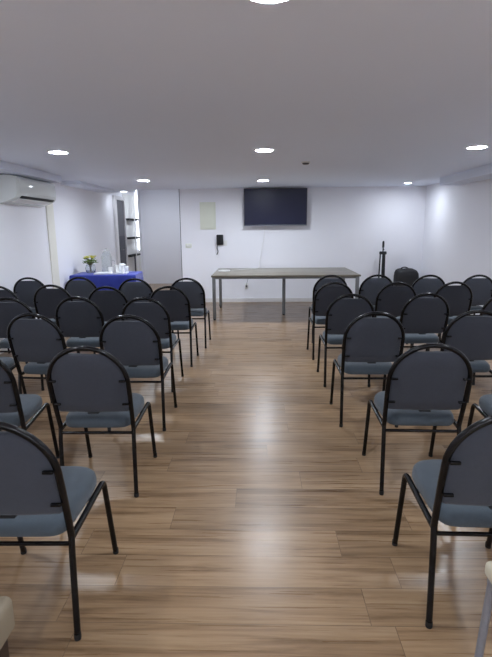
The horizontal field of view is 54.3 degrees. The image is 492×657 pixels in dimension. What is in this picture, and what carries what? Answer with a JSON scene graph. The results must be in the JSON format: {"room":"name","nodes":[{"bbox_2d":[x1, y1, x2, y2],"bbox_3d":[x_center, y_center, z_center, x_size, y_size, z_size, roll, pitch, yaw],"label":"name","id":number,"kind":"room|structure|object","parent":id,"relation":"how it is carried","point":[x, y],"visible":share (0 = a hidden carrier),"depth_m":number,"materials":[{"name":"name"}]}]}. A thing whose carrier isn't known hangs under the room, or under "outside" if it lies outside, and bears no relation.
{"room":"conference room","nodes":[
{"label":"conference room","id":0,"kind":"room"},
{"bbox_2d":[0,183,143,340],"bbox_3d":[-3.080,-0.873,5.139,0.100,2.620,16.250,0,12,2],"label":"wall","id":1,"kind":"structure","parent":0,"point":[84,219],"depth_m":7.74,"materials":[{"name":"white paint"}]},
{"bbox_2d":[0,174,55,206],"bbox_3d":[-2.875,-1.814,6.393,0.246,0.345,1.140,0,12,2],"label":"air conditioner","id":2,"kind":"object","parent":1,"relation":"attached to","point":[14,190],"visible":1,"depth_m":6.09,"materials":[{"name":"white plastic"}]},
{"bbox_2d":[20,196,53,201],"bbox_3d":[-2.776,-1.726,6.409,0.035,0.028,0.960,0,12,2],"label":"vent","id":3,"kind":"object","parent":2,"relation":"attached to","point":[23,198],"depth_m":6.39,"materials":[{"name":"plastic"}]},
{"bbox_2d":[0,160,61,182],"bbox_3d":[-2.965,-1.117,1.983,0.310,0.090,10.180,0,12,2],"label":"trim","id":4,"kind":"structure","parent":1,"relation":"attached to","point":[5,167],"depth_m":6.01,"materials":[{"name":"paint"}]},
{"bbox_2d":[45,203,59,288],"bbox_3d":[-2.959,-1.106,7.392,0.018,2.150,0.240,0,12,2],"label":"trim","id":5,"kind":"structure","parent":1,"relation":"attached to","point":[49,208],"depth_m":7.33,"materials":[{"name":"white paint"}]},
{"bbox_2d":[60,181,113,191],"bbox_3d":[-2.781,-2.513,8.543,0.320,0.050,1.800,0,12,2],"label":"trim","id":6,"kind":"structure","parent":1,"relation":"attached to","point":[77,184],"depth_m":8.20,"materials":[{"name":"paint"}]},
{"bbox_2d":[112,195,128,266],"bbox_3d":[-2.829,-1.881,10.967,0.093,2.200,0.760,0,12,2],"label":"door","id":7,"kind":"structure","parent":1,"relation":"in","point":[119,214],"depth_m":10.87,"materials":[{"name":"grey paint"}]},
{"bbox_2d":[114,190,135,191],"bbox_3d":[-2.649,-3.033,9.923,0.510,0.360,0.880,0,12,2],"label":"trim","id":8,"kind":"structure","parent":1,"relation":"attached to","point":[114,190],"depth_m":10.02,"materials":[{"name":"paint"}]},
{"bbox_2d":[122,193,140,270],"bbox_3d":[-2.779,-2.122,11.871,0.134,2.300,1.050,0,12,2],"label":"wall shelf unit","id":9,"kind":"object","parent":1,"relation":"attached to","point":[129,199],"visible":0.66,"depth_m":11.80,"materials":[{"name":"white plastic"}]},
{"bbox_2d":[135,190,140,270],"bbox_3d":[-2.802,-2.397,12.506,0.054,2.580,0.075,0,12,2],"label":"light","id":10,"kind":"object","parent":1,"relation":"attached to","point":[136,197],"visible":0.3,"depth_m":12.44,"materials":[{"name":"white plastic"}]},
{"bbox_2d":[136,190,139,249],"bbox_3d":[-2.792,-2.846,12.380,0.025,1.610,0.014,0,12,2],"label":"diffuser","id":11,"kind":"object","parent":10,"relation":"attached to","point":[137,217],"depth_m":12.41,"materials":[{"name":"white"}]},
{"bbox_2d":[140,189,181,283],"bbox_3d":[-1.508,-2.534,13.002,2.615,2.620,0.100,0,12,2],"label":"wall","id":12,"kind":"structure","parent":0,"point":[160,213],"depth_m":12.98,"materials":[{"name":"white paint"}]},
{"bbox_2d":[128,189,169,189],"bbox_3d":[-2.110,-2.923,9.420,1.615,0.380,0.120,0,12,2],"label":"trim","id":13,"kind":"structure","parent":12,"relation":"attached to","point":[128,189],"depth_m":9.45,"materials":[{"name":"paint"}]},
{"bbox_2d":[0,284,491,656],"bbox_3d":[0.180,0.456,5.278,6.600,0.100,16.350,0,12,2],"label":"floor","id":14,"kind":"structure","parent":0,"point":[259,524],"depth_m":2.39,"materials":[{"name":"brown wood"}]},
{"bbox_2d":[0,596,14,656],"bbox_3d":[-0.954,0.848,1.116,0.545,0.860,0.595,0,12,2],"label":"upholstered chair","id":15,"kind":"object","parent":14,"relation":"on","point":[7,622],"visible":1,"depth_m":1.36,"materials":[{"name":"beige fabric"}]},
{"bbox_2d":[0,357,26,430],"bbox_3d":[-2.063,0.297,3.704,0.459,0.899,0.589,-1,12,0],"label":"banquet chair","id":16,"kind":"object","parent":14,"relation":"on","point":[8,361],"visible":0.42,"depth_m":3.84,"materials":[{"name":"grey fabric"}]},
{"bbox_2d":[0,286,27,363],"bbox_3d":[-2.694,-0.080,5.533,0.459,0.899,0.589,-1,12,0],"label":"banquet chair","id":17,"kind":"object","parent":14,"relation":"on","point":[6,292],"visible":0.17,"depth_m":5.20,"materials":[{"name":"black metal"}]},
{"bbox_2d":[0,297,43,390],"bbox_3d":[-2.128,0.104,4.626,0.459,0.899,0.589,-1,12,0],"label":"banquet chair","id":18,"kind":"object","parent":14,"relation":"on","point":[8,310],"visible":0.25,"depth_m":4.31,"materials":[{"name":"grey fabric"}]},
{"bbox_2d":[0,360,58,458],"bbox_3d":[-1.448,0.479,2.805,0.459,0.899,0.589,-1,12,-3],"label":"banquet chair","id":19,"kind":"object","parent":14,"relation":"on","point":[16,409],"visible":0.87,"depth_m":2.65,"materials":[{"name":"grey fabric"}]},
{"bbox_2d":[13,277,46,312],"bbox_3d":[-2.750,-0.264,6.415,0.459,0.899,0.589,-1,12,0],"label":"banquet chair","id":20,"kind":"object","parent":14,"relation":"on","point":[25,291],"visible":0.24,"depth_m":6.11,"materials":[{"name":"grey fabric"}]},
{"bbox_2d":[7,313,80,402],"bbox_3d":[-1.515,0.271,3.805,0.459,0.899,0.589,1,12,6],"label":"banquet chair","id":21,"kind":"object","parent":14,"relation":"on","point":[37,342],"visible":0.66,"depth_m":3.53,"materials":[{"name":"grey fabric"}]},
{"bbox_2d":[33,284,77,352],"bbox_3d":[-2.123,-0.096,5.585,0.459,0.899,0.589,0,12,1],"label":"banquet chair","id":22,"kind":"object","parent":14,"relation":"on","point":[47,301],"visible":0.38,"depth_m":5.28,"materials":[{"name":"grey fabric"}]},
{"bbox_2d":[0,421,118,640],"bbox_3d":[-0.831,0.667,1.877,0.459,0.899,0.589,0,12,1],"label":"banquet chair","id":23,"kind":"object","parent":14,"relation":"on","point":[40,497],"visible":1,"depth_m":1.67,"materials":[{"name":"grey fabric"}]},
{"bbox_2d":[55,296,103,352],"bbox_3d":[-1.505,0.096,4.638,0.459,0.899,0.589,0,12,2],"label":"banquet chair","id":24,"kind":"object","parent":14,"relation":"on","point":[82,321],"visible":0.62,"depth_m":4.36,"materials":[{"name":"grey fabric"}]},
{"bbox_2d":[64,277,96,337],"bbox_3d":[-2.089,-0.269,6.407,0.459,0.899,0.589,0,12,3],"label":"banquet chair","id":25,"kind":"object","parent":14,"relation":"on","point":[81,288],"visible":0.22,"depth_m":6.09,"materials":[{"name":"grey fabric"}]},
{"bbox_2d":[46,346,156,497],"bbox_3d":[-0.827,0.471,2.817,0.459,0.899,0.589,0,12,1],"label":"banquet chair","id":26,"kind":"object","parent":14,"relation":"on","point":[95,390],"visible":0.94,"depth_m":2.57,"materials":[{"name":"grey fabric"}]},
{"bbox_2d":[88,286,127,353],"bbox_3d":[-1.452,-0.060,5.381,0.459,0.899,0.589,0,12,3],"label":"banquet chair","id":27,"kind":"object","parent":14,"relation":"on","point":[111,303],"visible":0.37,"depth_m":5.07,"materials":[{"name":"grey fabric"}]},
{"bbox_2d":[118,278,152,301],"bbox_3d":[-1.347,-0.226,6.171,0.459,0.899,0.589,0,12,1],"label":"banquet chair","id":28,"kind":"object","parent":14,"relation":"on","point":[131,290],"visible":0.27,"depth_m":5.85,"materials":[{"name":"grey fabric"}]},
{"bbox_2d":[99,315,176,430],"bbox_3d":[-0.820,0.286,3.698,0.459,0.899,0.589,0,12,1],"label":"banquet chair","id":29,"kind":"object","parent":14,"relation":"on","point":[136,344],"visible":0.78,"depth_m":3.43,"materials":[{"name":"grey fabric"}]},
{"bbox_2d":[121,297,183,392],"bbox_3d":[-0.881,0.108,4.552,0.459,0.899,0.589,0,12,3],"label":"banquet chair","id":30,"kind":"object","parent":14,"relation":"on","point":[154,312],"visible":0.65,"depth_m":4.25,"materials":[{"name":"grey fabric"}]},
{"bbox_2d":[149,286,198,366],"bbox_3d":[-0.801,-0.060,5.353,0.459,0.899,0.589,0,12,2],"label":"banquet chair","id":31,"kind":"object","parent":14,"relation":"on","point":[176,302],"visible":0.56,"depth_m":5.08,"materials":[{"name":"grey fabric"}]},
{"bbox_2d":[170,278,210,347],"bbox_3d":[-0.714,-0.231,6.163,0.459,0.899,0.589,0,12,2],"label":"banquet chair","id":32,"kind":"object","parent":14,"relation":"on","point":[193,289],"visible":0.59,"depth_m":5.89,"materials":[{"name":"grey fabric"}]},
{"bbox_2d":[211,267,360,319],"bbox_3d":[0.657,-0.641,8.459,2.395,0.735,1.450,0,12,2],"label":"conference table","id":33,"kind":"object","parent":14,"relation":"on","point":[234,273],"visible":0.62,"depth_m":7.96,"materials":[{"name":"grey laminate"}]},
{"bbox_2d":[308,275,346,341],"bbox_3d":[1.077,-0.289,6.357,0.459,0.899,0.589,0,12,2],"label":"banquet chair","id":34,"kind":"object","parent":14,"relation":"on","point":[324,280],"visible":0.32,"depth_m":6.03,"materials":[{"name":"black metal"}]},
{"bbox_2d":[307,282,353,359],"bbox_3d":[0.973,-0.124,5.577,0.459,0.899,0.589,0,12,1],"label":"banquet chair","id":35,"kind":"object","parent":14,"relation":"on","point":[325,295],"visible":0.59,"depth_m":5.29,"materials":[{"name":"grey fabric"}]},
{"bbox_2d":[317,294,374,386],"bbox_3d":[0.956,0.071,4.642,0.459,0.899,0.589,0,12,2],"label":"banquet chair","id":36,"kind":"object","parent":14,"relation":"on","point":[340,313],"visible":0.66,"depth_m":4.36,"materials":[{"name":"grey fabric"}]},
{"bbox_2d":[330,311,404,427],"bbox_3d":[0.930,0.263,3.728,0.459,0.899,0.589,0,12,2],"label":"banquet chair","id":37,"kind":"object","parent":14,"relation":"on","point":[369,345],"visible":0.91,"depth_m":3.47,"materials":[{"name":"grey fabric"}]},
{"bbox_2d":[358,274,393,310],"bbox_3d":[1.652,-0.291,6.341,0.459,0.899,0.589,0,12,1],"label":"banquet chair","id":38,"kind":"object","parent":14,"relation":"on","point":[370,287],"visible":0.29,"depth_m":6.03,"materials":[{"name":"grey fabric"}]},
{"bbox_2d":[378,241,386,277],"bbox_3d":[2.646,-1.103,9.386,0.167,1.198,0.173,0,12,2],"label":"stand","id":39,"kind":"object","parent":14,"relation":"on","point":[382,252],"visible":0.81,"depth_m":9.33,"materials":[{"name":"black metal"}]},
{"bbox_2d":[371,282,415,348],"bbox_3d":[1.657,-0.119,5.519,0.459,0.899,0.589,0,12,4],"label":"banquet chair","id":40,"kind":"object","parent":14,"relation":"on","point":[390,299],"visible":0.4,"depth_m":5.22,"materials":[{"name":"grey fabric"}]},
{"bbox_2d":[393,267,418,285],"bbox_3d":[3.109,-0.840,9.329,0.456,0.721,0.335,0,12,2],"label":"equipment bag","id":41,"kind":"object","parent":14,"relation":"on","point":[407,275],"visible":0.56,"depth_m":9.19,"materials":[{"name":"black fabric"}]},
{"bbox_2d":[362,343,472,494],"bbox_3d":[0.978,0.457,2.801,0.459,0.899,0.589,0,12,3],"label":"banquet chair","id":42,"kind":"object","parent":14,"relation":"on","point":[422,388],"visible":0.95,"depth_m":2.55,"materials":[{"name":"grey fabric"}]},
{"bbox_2d":[399,293,449,350],"bbox_3d":[1.638,0.062,4.658,0.459,0.899,0.589,0,12,1],"label":"banquet chair","id":43,"kind":"object","parent":14,"relation":"on","point":[420,318],"visible":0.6,"depth_m":4.39,"materials":[{"name":"grey fabric"}]},
{"bbox_2d":[412,275,444,341],"bbox_3d":[2.279,-0.279,6.255,0.459,0.899,0.589,0,12,3],"label":"banquet chair","id":44,"kind":"object","parent":14,"relation":"on","point":[422,284],"visible":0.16,"depth_m":5.93,"materials":[{"name":"grey fabric"}]},
{"bbox_2d":[392,415,491,628],"bbox_3d":[0.903,0.646,1.902,0.459,0.899,0.589,0,12,3],"label":"banquet chair","id":45,"kind":"object","parent":14,"relation":"on","point":[456,487],"visible":1,"depth_m":1.72,"materials":[{"name":"blue fabric"}]},
{"bbox_2d":[412,281,472,350],"bbox_3d":[2.249,-0.123,5.512,0.459,0.899,0.589,-1,12,-1],"label":"banquet chair","id":46,"kind":"object","parent":14,"relation":"on","point":[459,298],"visible":0.4,"depth_m":5.21,"materials":[{"name":"grey fabric"}]},
{"bbox_2d":[438,274,491,336],"bbox_3d":[2.850,-0.275,6.210,0.459,0.899,0.589,0,12,1],"label":"banquet chair","id":47,"kind":"object","parent":14,"relation":"on","point":[481,288],"visible":0.33,"depth_m":5.91,"materials":[{"name":"grey fabric"}]},
{"bbox_2d":[440,310,491,402],"bbox_3d":[1.663,0.250,3.756,0.459,0.899,0.589,0,12,3],"label":"banquet chair","id":48,"kind":"object","parent":14,"relation":"on","point":[471,335],"visible":0.52,"depth_m":3.47,"materials":[{"name":"grey fabric"}]},
{"bbox_2d":[467,394,491,426],"bbox_3d":[1.591,0.468,2.720,0.459,0.899,0.589,0,12,4],"label":"banquet chair","id":49,"kind":"object","parent":14,"relation":"on","point":[485,402],"visible":0.74,"depth_m":2.86,"materials":[{"name":"grey fabric"}]},
{"bbox_2d":[472,298,491,384],"bbox_3d":[2.379,0.055,4.656,0.459,0.899,0.589,0,12,4],"label":"banquet chair","id":50,"kind":"object","parent":14,"relation":"on","point":[487,306],"visible":0.21,"depth_m":4.36,"materials":[{"name":"grey fabric"}]},
{"bbox_2d":[474,561,491,656],"bbox_3d":[0.976,0.805,1.231,0.489,0.862,0.570,0,12,2],"label":"cushioned chair","id":51,"kind":"object","parent":14,"relation":"on","point":[487,606],"visible":1,"depth_m":1.52,"materials":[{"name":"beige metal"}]},
{"bbox_2d":[0,0,491,189],"bbox_3d":[0.110,-1.470,3.062,6.600,0.100,12.800,0,12,2],"label":"ceiling","id":52,"kind":"structure","parent":0,"point":[170,94],"depth_m":2.71,"materials":[{"name":"paint"}]},
{"bbox_2d":[47,150,68,153],"bbox_3d":[-1.864,-1.750,4.764,0.214,0.012,0.214,0,12,2],"label":"recessed light","id":53,"kind":"object","parent":52,"relation":"in","point":[48,151],"visible":1,"depth_m":4.74,"materials":[{"name":"white plastic"}]},
{"bbox_2d":[254,148,274,151],"bbox_3d":[0.183,-1.768,4.755,0.214,0.012,0.214,0,12,2],"label":"recessed light","id":54,"kind":"object","parent":52,"relation":"in","point":[256,149],"visible":1,"depth_m":4.71,"materials":[{"name":"white plastic"}]},
{"bbox_2d":[249,0,288,3],"bbox_3d":[0.079,-1.095,1.547,0.214,0.012,0.214,0,12,2],"label":"recessed light","id":55,"kind":"object","parent":52,"relation":"in","point":[255,1],"visible":1,"depth_m":1.63,"materials":[{"name":"white plastic"}]},
{"bbox_2d":[465,145,488,148],"bbox_3d":[2.266,-1.777,4.707,0.214,0.012,0.214,0,12,2],"label":"recessed light","id":56,"kind":"object","parent":52,"relation":"in","point":[472,146],"visible":1,"depth_m":4.68,"materials":[{"name":"white plastic"}]},
{"bbox_2d":[179,186,426,297],"bbox_3d":[1.149,-1.839,9.559,4.885,2.620,0.120,0,12,2],"label":"wall","id":57,"kind":"structure","parent":0,"point":[347,227],"depth_m":9.51,"materials":[{"name":"white paint"}]},
{"bbox_2d":[179,194,182,280],"bbox_3d":[-1.297,-1.643,9.665,0.012,2.240,0.122,0,12,2],"label":"trim","id":58,"kind":"structure","parent":57,"relation":"attached to","point":[179,194],"depth_m":9.54,"materials":[{"name":"grey paint"}]},
{"bbox_2d":[200,202,215,229],"bbox_3d":[-0.754,-2.218,9.456,0.310,0.524,0.026,0,12,2],"label":"breaker panel","id":59,"kind":"object","parent":57,"relation":"attached to","point":[207,209],"visible":1,"depth_m":9.45,"materials":[{"name":"white metal"}]},
{"bbox_2d":[216,235,222,254],"bbox_3d":[-0.523,-1.663,9.536,0.138,0.394,0.084,0,12,2],"label":"wall phone","id":60,"kind":"object","parent":57,"relation":"attached to","point":[219,238],"visible":1,"depth_m":9.50,"materials":[{"name":"black plastic"}]},
{"bbox_2d":[205,298,311,301],"bbox_3d":[1.109,-0.582,9.755,4.785,0.080,0.014,0,12,2],"label":"baseboard","id":61,"kind":"structure","parent":57,"relation":"attached to","point":[206,299],"depth_m":9.77,"materials":[{"name":"paint"}]},
{"bbox_2d":[244,188,306,225],"bbox_3d":[0.568,-2.345,9.286,1.212,0.700,0.162,0,12,2],"label":"television","id":62,"kind":"object","parent":57,"relation":"attached to","point":[262,206],"visible":1,"depth_m":9.22,"materials":[{"name":"black plastic"}]},
{"bbox_2d":[421,179,491,314],"bbox_3d":[3.371,-0.347,3.260,0.100,2.240,12.700,0,12,2],"label":"wall","id":63,"kind":"structure","parent":0,"point":[457,237],"depth_m":7.81,"materials":[{"name":"white paint"}]},
{"bbox_2d":[440,163,491,184],"bbox_3d":[3.125,-1.220,2.265,0.330,0.120,11.100,0,12,2],"label":"trim","id":64,"kind":"structure","parent":63,"relation":"attached to","point":[484,172],"depth_m":6.77,"materials":[{"name":"paint"}]},
{"bbox_3d":[-2.338,-0.562,8.194,1.044,0.745,0.640,-1,12,-2],"label":"side table","id":65,"kind":"object","parent":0,"visible":0},
{"bbox_2d":[69,271,143,290],"bbox_3d":[-2.339,-0.581,8.191,1.167,0.724,0.760,-1,12,-2],"label":"tablecloth","id":66,"kind":"object","parent":65,"relation":"on","point":[113,280],"visible":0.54,"depth_m":7.81,"materials":[{"name":"blue fabric"}]},
{"bbox_2d":[85,264,95,272],"bbox_3d":[-2.657,-1.026,8.209,0.175,0.144,0.175,0,12,2],"label":"glass vase","id":67,"kind":"object","parent":66,"relation":"on","point":[90,268],"visible":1,"depth_m":8.14,"materials":[{"name":"white"}]},
{"bbox_2d":[82,255,97,263],"bbox_3d":[-2.657,-1.107,8.193,0.264,0.284,0.258,0,12,2],"label":"flower bouquet","id":68,"kind":"object","parent":67,"relation":"in","point":[89,261],"visible":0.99,"depth_m":8.14,"materials":[{"name":"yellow plant"}]},
{"bbox_2d":[101,248,114,271],"bbox_3d":[-2.387,-1.173,8.259,0.210,0.405,0.176,8,14,34],"label":"glass jug","id":69,"kind":"object","parent":66,"relation":"on","point":[106,258],"visible":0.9,"depth_m":8.21,"materials":[{"name":"white"}]},
{"bbox_2d":[94,271,128,274],"bbox_3d":[-2.238,-0.924,7.999,0.520,0.022,0.300,-1,12,-4],"label":"serving tray","id":70,"kind":"object","parent":66,"relation":"on","point":[120,272],"visible":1,"depth_m":7.86,"materials":[{"name":"white paper"}]},
{"bbox_2d":[115,265,119,272],"bbox_3d":[-2.173,-1.007,8.107,0.078,0.126,0.078,0,12,2],"label":"cup stack","id":71,"kind":"object","parent":70,"relation":"on","point":[116,266],"visible":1,"depth_m":8.08,"materials":[{"name":"white plastic"}]},
{"bbox_2d":[121,265,124,272],"bbox_3d":[-2.061,-0.997,8.052,0.078,0.126,0.078,0,12,2],"label":"cup stack","id":72,"kind":"object","parent":70,"relation":"on","point":[122,266],"visible":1,"depth_m":8.02,"materials":[{"name":"white plastic"}]},
{"bbox_2d":[119,263,128,270],"bbox_3d":[-2.128,-1.046,8.264,0.200,0.150,0.120,-3,12,-10],"label":"box","id":73,"kind":"object","parent":66,"relation":"on","point":[120,264],"visible":0.44,"depth_m":8.23,"materials":[{"name":"white paper"}]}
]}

